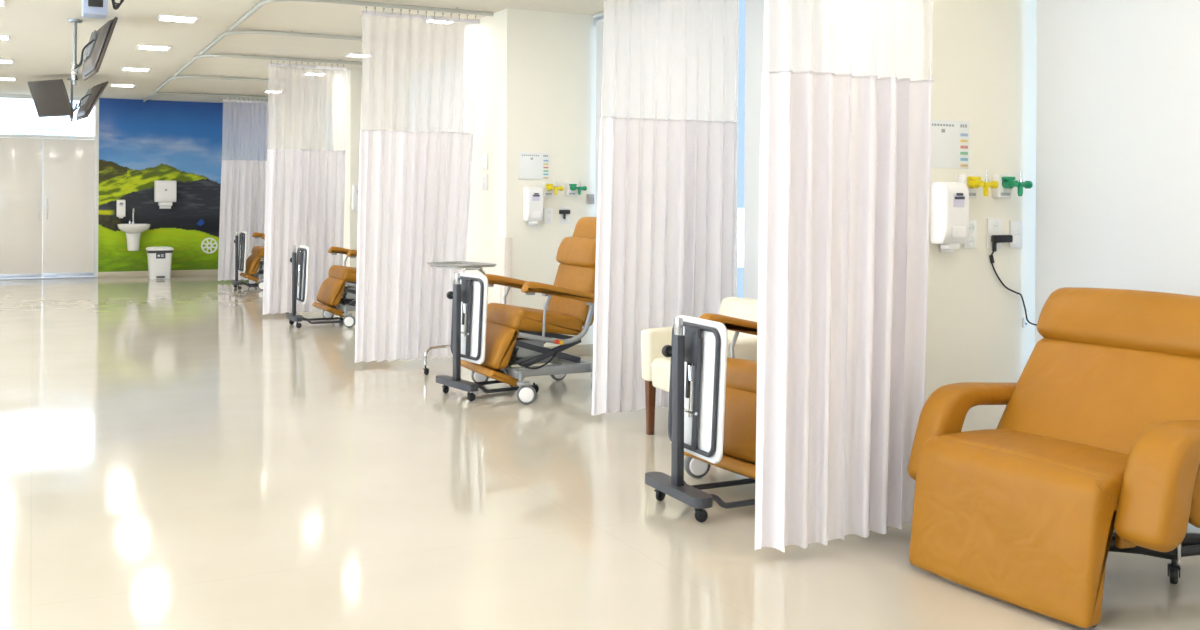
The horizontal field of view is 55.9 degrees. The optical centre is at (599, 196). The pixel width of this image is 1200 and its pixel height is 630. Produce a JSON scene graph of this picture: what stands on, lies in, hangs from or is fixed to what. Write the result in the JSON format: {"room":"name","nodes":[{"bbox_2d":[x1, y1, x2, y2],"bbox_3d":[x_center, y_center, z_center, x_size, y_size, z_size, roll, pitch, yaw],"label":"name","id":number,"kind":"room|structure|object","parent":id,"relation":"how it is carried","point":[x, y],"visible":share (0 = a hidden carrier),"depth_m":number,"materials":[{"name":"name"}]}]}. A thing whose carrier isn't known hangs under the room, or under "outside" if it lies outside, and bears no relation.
{"room":"hospital room","nodes":[
{"label":"hospital room","id":0,"kind":"room"},
{"bbox_2d":[98,98,220,210],"bbox_3d":[-6.257,-0.129,18.442,3.545,2.800,0.200,0,0,-27],"label":"wall","id":1,"kind":"structure","parent":0,"point":[114,98],"depth_m":17.56,"materials":[{"name":"paint"}]},
{"bbox_2d":[0,137,42,277],"bbox_3d":[-8.835,0.172,17.073,0.739,2.118,0.082,0,0,-27],"label":"door","id":2,"kind":"structure","parent":1,"relation":"in","point":[21,159],"depth_m":17.12,"materials":[{"name":"metal"}]},
{"bbox_2d":[0,94,82,100],"bbox_3d":[-9.764,-1.520,16.639,4.255,0.060,0.070,0,0,-27],"label":"trim","id":3,"kind":"structure","parent":1,"relation":"attached to","point":[15,96],"depth_m":17.11,"materials":[{"name":"white metal"}]},
{"bbox_2d":[0,276,97,279],"bbox_3d":[-9.756,1.239,16.646,4.305,0.022,0.100,0,0,-27],"label":"trim","id":4,"kind":"structure","parent":1,"relation":"attached to","point":[73,276],"depth_m":17.26,"materials":[{"name":"metal"}]},
{"bbox_2d":[42,139,94,276],"bbox_3d":[-8.178,0.176,17.403,0.725,2.118,0.082,0,0,-27],"label":"door","id":5,"kind":"structure","parent":1,"relation":"in","point":[68,164],"depth_m":17.42,"materials":[{"name":"metal"}]},
{"bbox_2d":[94,99,98,275],"bbox_3d":[-7.857,-0.149,17.622,0.050,2.780,0.150,0,0,-27],"label":"trim","id":6,"kind":"structure","parent":1,"relation":"attached to","point":[97,103],"depth_m":17.56,"materials":[{"name":"paint"}]},
{"bbox_2d":[117,207,149,250],"bbox_3d":[-7.249,0.506,17.573,0.476,0.678,0.440,0,0,-27],"label":"basin","id":7,"kind":"object","parent":1,"relation":"attached to","point":[133,231],"visible":1,"depth_m":17.56,"materials":[{"name":"ceramic"}]},
{"bbox_2d":[129,207,134,223],"bbox_3d":[-7.308,0.298,17.648,0.092,0.263,0.167,0,0,-27],"label":"tap","id":8,"kind":"object","parent":7,"relation":"on","point":[133,210],"depth_m":17.69,"materials":[{"name":"silver metal"}]},
{"bbox_2d":[98,269,217,277],"bbox_3d":[-6.351,1.226,18.280,3.244,0.088,0.012,0,0,-27],"label":"baseboard","id":9,"kind":"structure","parent":1,"relation":"attached to","point":[211,271],"depth_m":17.86,"materials":[{"name":"plastic"}]},
{"bbox_2d":[98,98,222,271],"bbox_3d":[-6.343,-0.171,18.285,3.239,2.706,0.003,0,0,-27],"label":"wall mural","id":10,"kind":"object","parent":1,"relation":"attached to","point":[141,143],"visible":0.53,"depth_m":17.96},
{"bbox_2d":[116,200,125,217],"bbox_3d":[-7.483,0.194,17.653,0.125,0.291,0.104,0,0,-27],"label":"soap dispenser","id":11,"kind":"object","parent":10,"relation":"attached to","point":[121,204],"visible":1,"depth_m":17.61,"materials":[{"name":"white plastic"}]},
{"bbox_2d":[154,180,176,208],"bbox_3d":[-6.881,-0.030,17.888,0.314,0.445,0.222,0,0,-27],"label":"dispenser","id":12,"kind":"object","parent":10,"relation":"attached to","point":[165,192],"visible":1,"depth_m":17.81,"materials":[{"name":"white plastic"}]},
{"bbox_2d":[159,206,170,208],"bbox_3d":[-6.883,0.162,17.889,0.170,0.060,0.005,0,0,-27],"label":"paper towel","id":13,"kind":"object","parent":12,"relation":"hanging from","point":[160,207],"depth_m":17.89,"materials":[{"name":"white paper"}]},
{"bbox_2d":[201,238,217,253],"bbox_3d":[-6.324,0.795,18.291,0.259,0.259,0.024,0,0,-27],"label":"wall decoration","id":14,"kind":"object","parent":10,"relation":"attached to","point":[206,239],"depth_m":18.28,"materials":[{"name":"white plastic"}]},
{"bbox_2d":[0,0,603,102],"bbox_3d":[-3.432,-1.573,7.862,8.100,0.120,21.940,0,0,-27],"label":"ceiling","id":15,"kind":"structure","parent":0,"point":[40,46],"depth_m":10.88,"materials":[{"name":"paint"}]},
{"bbox_2d":[0,34,10,39],"bbox_3d":[-5.785,-1.521,10.743,0.318,0.016,0.318,0,0,-27],"label":"recessed light","id":16,"kind":"object","parent":15,"relation":"in","point":[2,37],"visible":1,"depth_m":10.79,"materials":[{"name":"white plastic"}]},
{"bbox_2d":[0,59,13,63],"bbox_3d":[-6.771,-1.526,12.709,0.318,0.016,0.318,0,0,-27],"label":"recessed light","id":17,"kind":"object","parent":15,"relation":"in","point":[10,61],"visible":1,"depth_m":12.76,"materials":[{"name":"white plastic"}]},
{"bbox_2d":[0,77,16,80],"bbox_3d":[-7.758,-1.532,14.675,0.318,0.016,0.318,0,0,-27],"label":"recessed light","id":18,"kind":"object","parent":15,"relation":"in","point":[1,78],"visible":1,"depth_m":14.66,"materials":[{"name":"white plastic"}]},
{"bbox_2d":[67,78,77,121],"bbox_3d":[-6.865,-1.253,14.676,0.154,0.560,0.219,0,0,-27],"label":"pole","id":19,"kind":"object","parent":15,"relation":"attached to","point":[71,118],"visible":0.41,"depth_m":14.71,"materials":[{"name":"silver metal"}]},
{"bbox_2d":[27,79,73,116],"bbox_3d":[-6.922,-1.239,14.341,0.700,0.446,0.294,0,0,30],"label":"television","id":20,"kind":"object","parent":19,"relation":"attached to","point":[50,97],"visible":1,"depth_m":14.26,"materials":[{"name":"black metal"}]},
{"bbox_2d":[73,81,108,119],"bbox_3d":[-6.501,-1.215,14.351,0.354,0.466,0.720,0,0,-34],"label":"television","id":21,"kind":"object","parent":19,"relation":"attached to","point":[87,103],"visible":1,"depth_m":14.16,"materials":[{"name":"silver metal"}]},
{"bbox_2d":[67,19,82,84],"bbox_3d":[-4.456,-1.239,9.680,0.272,0.560,0.118,0,0,34],"label":"pole","id":22,"kind":"object","parent":15,"relation":"attached to","point":[74,72],"visible":0.84,"depth_m":9.71,"materials":[{"name":"silver metal"}]},
{"bbox_2d":[74,17,117,80],"bbox_3d":[-4.254,-1.234,9.471,0.282,0.460,0.800,0,0,-31],"label":"television","id":23,"kind":"object","parent":22,"relation":"attached to","point":[99,40],"visible":1,"depth_m":9.23,"materials":[{"name":"silver metal"}]},
{"bbox_2d":[82,0,107,18],"bbox_3d":[-3.346,-1.352,7.487,0.150,0.319,0.208,0,0,-27],"label":"box","id":24,"kind":"object","parent":15,"relation":"hanging from","point":[97,9],"visible":1,"depth_m":7.41,"materials":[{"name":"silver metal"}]},
{"bbox_2d":[111,0,123,9],"bbox_3d":[-3.231,-1.381,7.569,0.090,0.258,0.048,0,0,-27],"label":"cable coil","id":25,"kind":"object","parent":15,"relation":"hanging from","point":[114,3],"visible":1,"depth_m":7.56,"materials":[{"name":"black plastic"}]},
{"bbox_2d":[109,83,135,86],"bbox_3d":[-6.551,-1.525,15.505,0.318,0.016,0.318,0,0,-27],"label":"recessed light","id":26,"kind":"object","parent":15,"relation":"in","point":[111,84],"visible":1,"depth_m":15.51,"materials":[{"name":"white plastic"}]},
{"bbox_2d":[121,67,150,71],"bbox_3d":[-5.542,-1.519,13.493,0.318,0.016,0.318,0,0,-27],"label":"recessed light","id":27,"kind":"object","parent":15,"relation":"in","point":[122,68],"visible":1,"depth_m":13.50,"materials":[{"name":"white plastic"}]},
{"bbox_2d":[123,68,147,70],"bbox_3d":[-5.542,-1.521,13.493,0.270,0.006,0.270,0,0,-27],"label":"diffuser","id":28,"kind":"object","parent":27,"relation":"attached to","point":[124,69],"depth_m":13.51,"materials":[{"name":"white plastic"}]},
{"bbox_2d":[136,44,171,50],"bbox_3d":[-4.533,-1.513,11.482,0.318,0.016,0.318,0,0,-27],"label":"recessed light","id":29,"kind":"object","parent":15,"relation":"in","point":[139,46],"visible":1,"depth_m":11.47,"materials":[{"name":"white plastic"}]},
{"bbox_2d":[139,46,167,49],"bbox_3d":[-4.533,-1.515,11.482,0.270,0.006,0.270,0,0,-27],"label":"diffuser","id":30,"kind":"object","parent":29,"relation":"attached to","point":[140,47],"depth_m":11.47,"materials":[{"name":"white plastic"}]},
{"bbox_2d":[156,14,199,22],"bbox_3d":[-3.578,-1.508,9.579,0.318,0.016,0.318,0,0,-27],"label":"recessed light","id":31,"kind":"object","parent":15,"relation":"in","point":[162,17],"visible":1,"depth_m":9.57,"materials":[{"name":"white plastic"}]},
{"bbox_2d":[160,16,195,21],"bbox_3d":[-3.578,-1.510,9.579,0.270,0.006,0.270,0,0,-27],"label":"diffuser","id":32,"kind":"object","parent":31,"relation":"attached to","point":[162,18],"depth_m":9.57,"materials":[{"name":"white plastic"}]},
{"bbox_2d":[143,92,267,101],"bbox_3d":[-6.194,-1.505,16.933,2.464,0.048,1.110,0,0,18],"label":"track","id":33,"kind":"object","parent":15,"relation":"attached to","point":[157,93],"visible":0.91,"depth_m":16.64,"materials":[{"name":"metal"}]},
{"bbox_2d":[218,97,267,280],"bbox_3d":[-5.240,-0.108,16.850,0.856,2.719,0.134,0,0,-23],"label":"curtain","id":34,"kind":"object","parent":33,"relation":"hanging from","point":[245,122],"visible":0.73,"depth_m":16.81,"materials":[{"name":"white fabric"}]},
{"bbox_2d":[153,75,267,93],"bbox_3d":[-5.064,-1.498,15.507,1.758,0.048,2.606,0,0,-27],"label":"track","id":35,"kind":"object","parent":15,"relation":"attached to","point":[180,76],"visible":0.81,"depth_m":14.26,"materials":[{"name":"metal"}]},
{"bbox_2d":[173,54,361,76],"bbox_3d":[-4.228,-1.493,12.691,3.020,0.048,1.317,0,0,28],"label":"track","id":36,"kind":"object","parent":15,"relation":"attached to","point":[254,56],"visible":0.94,"depth_m":12.19,"materials":[{"name":"metal"}]},
{"bbox_2d":[263,60,346,314],"bbox_3d":[-3.196,-0.096,12.256,0.882,2.719,0.119,0,0,-30],"label":"curtain","id":37,"kind":"object","parent":36,"relation":"hanging from","point":[305,173],"visible":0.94,"depth_m":12.24,"materials":[{"name":"white fabric"}]},
{"bbox_2d":[200,30,361,54],"bbox_3d":[-3.153,-1.487,10.755,2.630,0.048,1.189,0,0,21],"label":"track","id":38,"kind":"object","parent":15,"relation":"attached to","point":[227,33],"visible":0.83,"depth_m":10.33,"materials":[{"name":"metal"}]},
{"bbox_2d":[344,53,361,57],"bbox_3d":[-2.566,-1.502,12.022,0.248,0.016,0.248,0,0,-27],"label":"recessed light","id":39,"kind":"object","parent":15,"relation":"in","point":[359,55],"visible":0.52,"depth_m":12.03,"materials":[{"name":"white plastic"}]},
{"bbox_2d":[229,0,493,30],"bbox_3d":[-2.279,-1.482,9.023,2.615,0.048,1.182,0,0,21],"label":"track","id":40,"kind":"object","parent":15,"relation":"attached to","point":[259,5],"visible":1,"depth_m":8.79,"materials":[{"name":"metal"}]},
{"bbox_2d":[355,7,479,362],"bbox_3d":[-1.399,-0.085,8.790,0.980,2.718,0.123,0,0,-25],"label":"curtain","id":41,"kind":"object","parent":40,"relation":"hanging from","point":[418,91],"visible":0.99,"depth_m":8.77,"materials":[{"name":"white fabric"}]},
{"bbox_2d":[593,11,603,216],"bbox_3d":[0.023,-0.663,9.204,0.090,1.654,0.182,0,0,-27],"label":"roller blind","id":42,"kind":"object","parent":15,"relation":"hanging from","point":[598,18],"depth_m":9.22,"materials":[{"name":"white plastic"}]},
{"bbox_2d":[734,87,737,296],"bbox_3d":[0.930,-0.028,7.389,0.090,1.364,0.031,0,0,-27],"label":"roller blind","id":43,"kind":"object","parent":15,"relation":"hanging from","point":[735,295],"depth_m":7.39,"materials":[{"name":"white plastic"}]},
{"bbox_2d":[744,0,763,298],"bbox_3d":[1.305,-0.103,6.643,0.090,2.765,1.597,0,0,-27],"label":"window","id":44,"kind":"structure","parent":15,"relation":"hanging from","point":[754,9],"depth_m":7.24,"materials":[{"name":"white plastic"}]},
{"bbox_2d":[1035,0,1199,344],"bbox_3d":[3.345,-0.091,2.576,0.090,2.765,5.937,0,0,-27],"label":"roller blind","id":45,"kind":"object","parent":15,"relation":"hanging from","point":[1118,81],"visible":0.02,"depth_m":4.79,"materials":[{"name":"white fabric"}]},
{"bbox_3d":[0.210,-1.468,5.287,2.018,0.048,2.546,0,0,-27],"label":"track","id":46,"kind":"object","parent":15,"relation":"attached to","visible":0},
{"bbox_2d":[755,0,932,552],"bbox_3d":[0.945,-0.072,4.250,0.803,2.719,0.138,0,0,-29],"label":"curtain","id":47,"kind":"object","parent":46,"relation":"hanging from","point":[846,120],"visible":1,"depth_m":4.21,"materials":[{"name":"white fabric"}]},
{"bbox_3d":[-1.059,-1.475,7.526,1.758,0.048,2.606,0,0,-27],"label":"track","id":48,"kind":"object","parent":15,"relation":"attached to","visible":0},
{"bbox_2d":[591,0,737,414],"bbox_3d":[0.414,-0.074,6.828,0.998,2.718,0.131,0,0,-29],"label":"curtain","id":49,"kind":"object","parent":48,"relation":"hanging from","point":[666,224],"visible":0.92,"depth_m":6.82,"materials":[{"name":"white fabric"}]},
{"bbox_2d":[343,69,361,285],"bbox_3d":[-2.676,-0.108,14.041,1.090,2.800,0.900,0,0,-27],"label":"wall pier","id":50,"kind":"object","parent":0,"point":[353,76],"visible":0.07,"depth_m":13.43,"materials":[{"name":"paint"}]},
{"bbox_2d":[352,185,357,211],"bbox_3d":[-2.860,0.021,13.381,0.135,0.321,0.114,0,0,-27],"label":"soap dispenser","id":51,"kind":"object","parent":50,"relation":"attached to","point":[354,187],"visible":0.45,"depth_m":13.32,"materials":[{"name":"white plastic"}]},
{"bbox_2d":[0,275,1199,629],"bbox_3d":[-3.449,1.347,7.862,8.100,0.120,21.940,0,0,-27],"label":"floor","id":52,"kind":"structure","parent":0,"point":[176,453],"depth_m":4.71,"materials":[{"name":"beige laminate"}]},
{"bbox_2d":[146,246,173,278],"bbox_3d":[-6.803,1.022,17.459,0.385,0.492,0.385,0,0,-27],"label":"pedal bin","id":53,"kind":"object","parent":52,"relation":"on","point":[159,257],"visible":1,"depth_m":17.33,"materials":[{"name":"white plastic"}]},
{"bbox_2d":[231,231,258,289],"bbox_3d":[-4.797,0.877,15.721,0.581,0.805,0.470,0,0,-27],"label":"table","id":54,"kind":"object","parent":52,"relation":"on","point":[240,260],"visible":0.75,"depth_m":15.58,"materials":[{"name":"grey metal"}]},
{"bbox_2d":[240,232,264,289],"bbox_3d":[-4.554,0.697,15.921,0.927,1.166,0.919,0,0,-27],"label":"recliner","id":55,"kind":"object","parent":52,"relation":"on","point":[253,262],"visible":0.37,"depth_m":15.57,"materials":[{"name":"orange leather"}]},
{"bbox_2d":[285,245,343,327],"bbox_3d":[-2.814,0.888,11.323,0.581,0.805,0.470,0,0,-27],"label":"table","id":56,"kind":"object","parent":52,"relation":"on","point":[300,270],"visible":0.84,"depth_m":11.18,"materials":[{"name":"grey metal"}]},
{"bbox_2d":[312,246,356,327],"bbox_3d":[-2.430,0.710,11.634,0.927,1.166,0.919,0,0,-28],"label":"recliner","id":57,"kind":"object","parent":52,"relation":"on","point":[330,293],"visible":0.39,"depth_m":11.32,"materials":[{"name":"orange leather"}]},
{"bbox_2d":[423,261,496,374],"bbox_3d":[-0.925,0.894,8.220,0.556,0.815,0.600,0,0,-41],"label":"tray stand","id":58,"kind":"object","parent":52,"relation":"on","point":[457,265],"visible":0.47,"depth_m":8.21,"materials":[{"name":"silver metal"}]},
{"bbox_2d":[427,261,496,269],"bbox_3d":[-1.007,0.503,8.223,0.417,0.034,0.532,0,0,-27],"label":"tray","id":59,"kind":"object","parent":58,"relation":"on","point":[457,265],"depth_m":8.16,"materials":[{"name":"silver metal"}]},
{"bbox_2d":[436,272,538,400],"bbox_3d":[-0.727,0.900,7.469,0.581,0.805,0.470,0,0,-36],"label":"table","id":60,"kind":"object","parent":52,"relation":"on","point":[469,295],"visible":0.89,"depth_m":7.30,"materials":[{"name":"grey metal"}]},
{"bbox_2d":[461,217,596,403],"bbox_3d":[-0.410,0.721,7.585,0.927,1.166,0.919,0,0,-27],"label":"recliner","id":61,"kind":"object","parent":52,"relation":"on","point":[515,335],"visible":0.82,"depth_m":7.37,"materials":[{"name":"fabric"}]},
{"bbox_2d":[465,8,595,346],"bbox_3d":[-0.480,-0.096,9.666,1.090,2.800,0.990,0,0,-27],"label":"wall pier","id":62,"kind":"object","parent":52,"relation":"on","point":[536,79],"visible":0.43,"depth_m":9.17,"materials":[{"name":"paint"}]},
{"bbox_2d":[482,154,487,169],"bbox_3d":[-0.955,-0.288,9.382,0.012,0.130,0.110,0,0,-27],"label":"wall outlet","id":63,"kind":"object","parent":62,"relation":"attached to","point":[484,156],"visible":1,"depth_m":9.38,"materials":[{"name":"white plastic"}]},
{"bbox_2d":[482,174,487,189],"bbox_3d":[-0.956,-0.118,9.382,0.012,0.130,0.110,0,0,-27],"label":"wall outlet","id":64,"kind":"object","parent":62,"relation":"attached to","point":[484,176],"visible":1,"depth_m":9.36,"materials":[{"name":"white plastic"}]},
{"bbox_2d":[500,237,511,304],"bbox_3d":[-0.752,0.813,9.021,0.066,0.970,0.105,0,0,-27],"label":"guard","id":65,"kind":"object","parent":62,"relation":"attached to","point":[505,243],"visible":0.5,"depth_m":8.98,"materials":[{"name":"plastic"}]},
{"bbox_2d":[523,187,542,223],"bbox_3d":[-0.533,0.072,9.021,0.135,0.296,0.114,0,0,-27],"label":"soap dispenser","id":66,"kind":"object","parent":62,"relation":"attached to","point":[532,196],"visible":1,"depth_m":8.98,"materials":[{"name":"white plastic"}]},
{"bbox_2d":[519,152,549,179],"bbox_3d":[-0.529,-0.245,9.081,0.268,0.213,0.009,0,0,-27],"label":"notice board","id":67,"kind":"object","parent":62,"relation":"attached to","point":[531,165],"visible":1,"depth_m":9.08,"materials":[{"name":"paper"}]},
{"bbox_2d":[544,209,552,223],"bbox_3d":[-0.418,0.160,9.136,0.075,0.125,0.012,0,0,-27],"label":"wall outlet","id":68,"kind":"object","parent":62,"relation":"attached to","point":[548,213],"visible":1,"depth_m":9.13,"materials":[{"name":"white plastic"}]},
{"bbox_2d":[542,181,562,195],"bbox_3d":[-0.381,-0.066,9.102,0.144,0.122,0.105,0,0,-27],"label":"outlet","id":69,"kind":"object","parent":62,"relation":"attached to","point":[547,188],"visible":0.98,"depth_m":9.08,"materials":[{"name":"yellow plastic"}]},
{"bbox_2d":[560,207,569,223],"bbox_3d":[-0.283,0.155,9.204,0.090,0.140,0.012,0,0,-27],"label":"wall outlet","id":70,"kind":"object","parent":62,"relation":"attached to","point":[567,220],"visible":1,"depth_m":9.20,"materials":[{"name":"white plastic"}]},
{"bbox_2d":[559,210,569,218],"bbox_3d":[-0.287,0.146,9.178,0.090,0.074,0.034,0,0,-27],"label":"power adapter","id":71,"kind":"object","parent":70,"relation":"attached to","point":[564,212],"visible":1,"depth_m":9.17,"materials":[{"name":"black plastic"}]},
{"bbox_2d":[547,344,592,355],"bbox_3d":[-0.404,1.260,9.148,0.800,0.090,0.012,0,0,-27],"label":"baseboard","id":72,"kind":"object","parent":62,"relation":"attached to","point":[586,349],"visible":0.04,"depth_m":9.26,"materials":[{"name":"plastic"}]},
{"bbox_2d":[566,183,586,195],"bbox_3d":[-0.194,-0.067,9.196,0.144,0.122,0.105,0,0,-27],"label":"outlet","id":73,"kind":"object","parent":62,"relation":"attached to","point":[571,188],"visible":1,"depth_m":9.18,"materials":[{"name":"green plastic"}]},
{"bbox_2d":[587,194,593,203],"bbox_3d":[-0.076,0.022,9.304,0.062,0.080,0.018,0,0,-27],"label":"intercom","id":74,"kind":"object","parent":62,"relation":"attached to","point":[590,197],"visible":1,"depth_m":9.30,"materials":[{"name":"white plastic"}]},
{"bbox_2d":[641,297,757,434],"bbox_3d":[0.659,0.939,6.062,0.631,0.743,0.720,0,0,-27],"label":"armchair","id":75,"kind":"object","parent":52,"relation":"on","point":[655,366],"visible":0.23,"depth_m":6.18,"materials":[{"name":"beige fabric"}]},
{"bbox_2d":[645,315,754,521],"bbox_3d":[0.547,0.908,4.803,0.581,0.805,0.470,0,0,-26],"label":"table","id":76,"kind":"object","parent":52,"relation":"on","point":[697,351],"visible":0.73,"depth_m":4.66,"materials":[{"name":"grey metal"}]},
{"bbox_2d":[684,313,756,479],"bbox_3d":[0.896,0.729,5.059,0.927,1.166,0.919,0,0,-32],"label":"recliner","id":77,"kind":"object","parent":52,"relation":"on","point":[739,442],"visible":0.11,"depth_m":4.88,"materials":[{"name":"orange leather"}]},
{"bbox_2d":[925,0,1036,431],"bbox_3d":[1.685,-0.083,5.505,0.950,2.800,0.710,0,0,-27],"label":"wall pier","id":78,"kind":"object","parent":52,"relation":"on","point":[984,52],"depth_m":5.14,"materials":[{"name":"paint"}]},
{"bbox_2d":[940,245,953,252],"bbox_3d":[1.547,0.188,5.031,0.075,0.125,0.012,0,0,-27],"label":"wall outlet","id":79,"kind":"object","parent":78,"relation":"attached to","point":[941,250],"visible":0.12,"depth_m":5.02,"materials":[{"name":"white plastic"}]},
{"bbox_2d":[930,182,968,249],"bbox_3d":[1.539,0.084,4.970,0.135,0.296,0.114,0,0,-27],"label":"soap dispenser","id":80,"kind":"object","parent":78,"relation":"attached to","point":[949,201],"visible":1,"depth_m":4.93,"materials":[{"name":"white plastic"}]},
{"bbox_2d":[931,120,968,168],"bbox_3d":[1.543,-0.233,5.030,0.268,0.213,0.009,0,0,-27],"label":"notice board","id":81,"kind":"object","parent":78,"relation":"attached to","point":[950,139],"visible":0.86,"depth_m":5.04,"materials":[{"name":"paper"}]},
{"bbox_2d":[963,221,976,248],"bbox_3d":[1.668,0.172,5.092,0.075,0.125,0.012,0,0,-27],"label":"wall outlet","id":82,"kind":"object","parent":78,"relation":"attached to","point":[971,241],"visible":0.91,"depth_m":5.09,"materials":[{"name":"white plastic"}]},
{"bbox_2d":[967,237,974,245],"bbox_3d":[1.670,0.202,5.087,0.041,0.042,0.002,0,0,-27],"label":"socket","id":83,"kind":"object","parent":82,"relation":"attached to","point":[970,240],"depth_m":5.09,"materials":[{"name":"grey plastic"}]},
{"bbox_2d":[969,223,974,232],"bbox_3d":[1.670,0.142,5.087,0.041,0.042,0.002,0,0,-27],"label":"socket","id":84,"kind":"object","parent":82,"relation":"attached to","point":[971,225],"depth_m":5.09,"materials":[{"name":"grey plastic"}]},
{"bbox_2d":[958,171,998,197],"bbox_3d":[1.691,-0.054,5.051,0.144,0.122,0.105,0,0,-27],"label":"outlet","id":85,"kind":"object","parent":78,"relation":"attached to","point":[972,182],"visible":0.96,"depth_m":5.03,"materials":[{"name":"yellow plastic"}]},
{"bbox_2d":[987,218,1001,248],"bbox_3d":[1.802,0.168,5.159,0.090,0.140,0.012,0,0,-27],"label":"wall outlet","id":86,"kind":"object","parent":78,"relation":"attached to","point":[994,225],"visible":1,"depth_m":5.15,"materials":[{"name":"white plastic"}]},
{"bbox_2d":[992,221,998,229],"bbox_3d":[1.804,0.134,5.155,0.041,0.042,0.002,0,0,-27],"label":"socket","id":87,"kind":"object","parent":86,"relation":"attached to","point":[995,224],"depth_m":5.16,"materials":[{"name":"grey plastic"}]},
{"bbox_2d":[991,235,1012,251],"bbox_3d":[1.832,0.213,5.151,0.106,0.074,0.034,0,0,-27],"label":"power adapter","id":88,"kind":"object","parent":86,"relation":"attached to","point":[995,239],"visible":1,"depth_m":5.13,"materials":[{"name":"black plastic"}]},
{"bbox_2d":[993,171,1032,197],"bbox_3d":[1.878,-0.055,5.145,0.144,0.122,0.105,0,0,-27],"label":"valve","id":89,"kind":"object","parent":78,"relation":"attached to","point":[1006,182],"visible":0.99,"depth_m":5.13,"materials":[{"name":"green plastic"}]},
{"bbox_2d":[989,251,1036,325],"bbox_3d":[1.973,0.582,4.830,0.280,0.679,0.767,0,0,-11],"label":"extension cord","id":90,"kind":"object","parent":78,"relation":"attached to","point":[991,257],"visible":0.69,"depth_m":5.16,"materials":[{"name":"black plastic"}]},
{"bbox_2d":[1009,221,1021,247],"bbox_3d":[1.922,0.175,5.220,0.075,0.125,0.012,0,0,-27],"label":"wall outlet","id":91,"kind":"object","parent":78,"relation":"attached to","point":[1015,230],"visible":1,"depth_m":5.21,"materials":[{"name":"white plastic"}]},
{"bbox_2d":[1014,230,1019,238],"bbox_3d":[1.925,0.175,5.215,0.041,0.042,0.002,0,0,-27],"label":"socket","id":92,"kind":"object","parent":91,"relation":"attached to","point":[1016,232],"depth_m":5.21,"materials":[{"name":"grey plastic"}]},
{"bbox_2d":[1022,317,1026,326],"bbox_3d":[1.973,0.585,5.243,0.020,0.045,0.018,0,0,-27],"label":"holder","id":93,"kind":"object","parent":78,"relation":"attached to","point":[1024,321],"visible":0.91,"depth_m":5.24,"materials":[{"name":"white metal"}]},
{"bbox_2d":[908,287,1199,627],"bbox_3d":[1.723,0.829,3.929,1.062,0.977,1.000,0,0,-31],"label":"recliner","id":94,"kind":"object","parent":52,"relation":"on","point":[1097,434],"visible":1,"depth_m":3.79,"materials":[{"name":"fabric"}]},
{"bbox_3d":[-10.772,-0.155,13.665,0.200,2.800,4.890,0,0,-27],"label":"wall","id":95,"kind":"structure","parent":0,"visible":0},
{"bbox_2d":[0,134,94,139],"bbox_3d":[-9.763,-0.920,16.642,4.265,0.050,0.070,0,0,-27],"label":"trim","id":96,"kind":"structure","parent":95,"relation":"attached to","point":[1,135],"depth_m":17.28,"materials":[{"name":"white metal"}]},
{"label":"outside","id":97,"kind":"structure","parent":0,"visible":0},
{"bbox_2d":[42,208,743,266],"bbox_3d":[-35.747,1.200,71.226,160.000,0.100,120.000,0,0,-27],"label":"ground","id":98,"kind":"structure","parent":97,"point":[740,238],"depth_m":37.24,"materials":[{"name":"white"}]},
{"bbox_2d":[11,125,61,209],"bbox_3d":[-46.518,-2.268,93.223,3.600,6.710,8.200,0,0,-27],"label":"building","id":99,"kind":"structure","parent":98,"relation":"on","point":[16,129],"depth_m":89.62,"materials":[{"name":"white metal"}]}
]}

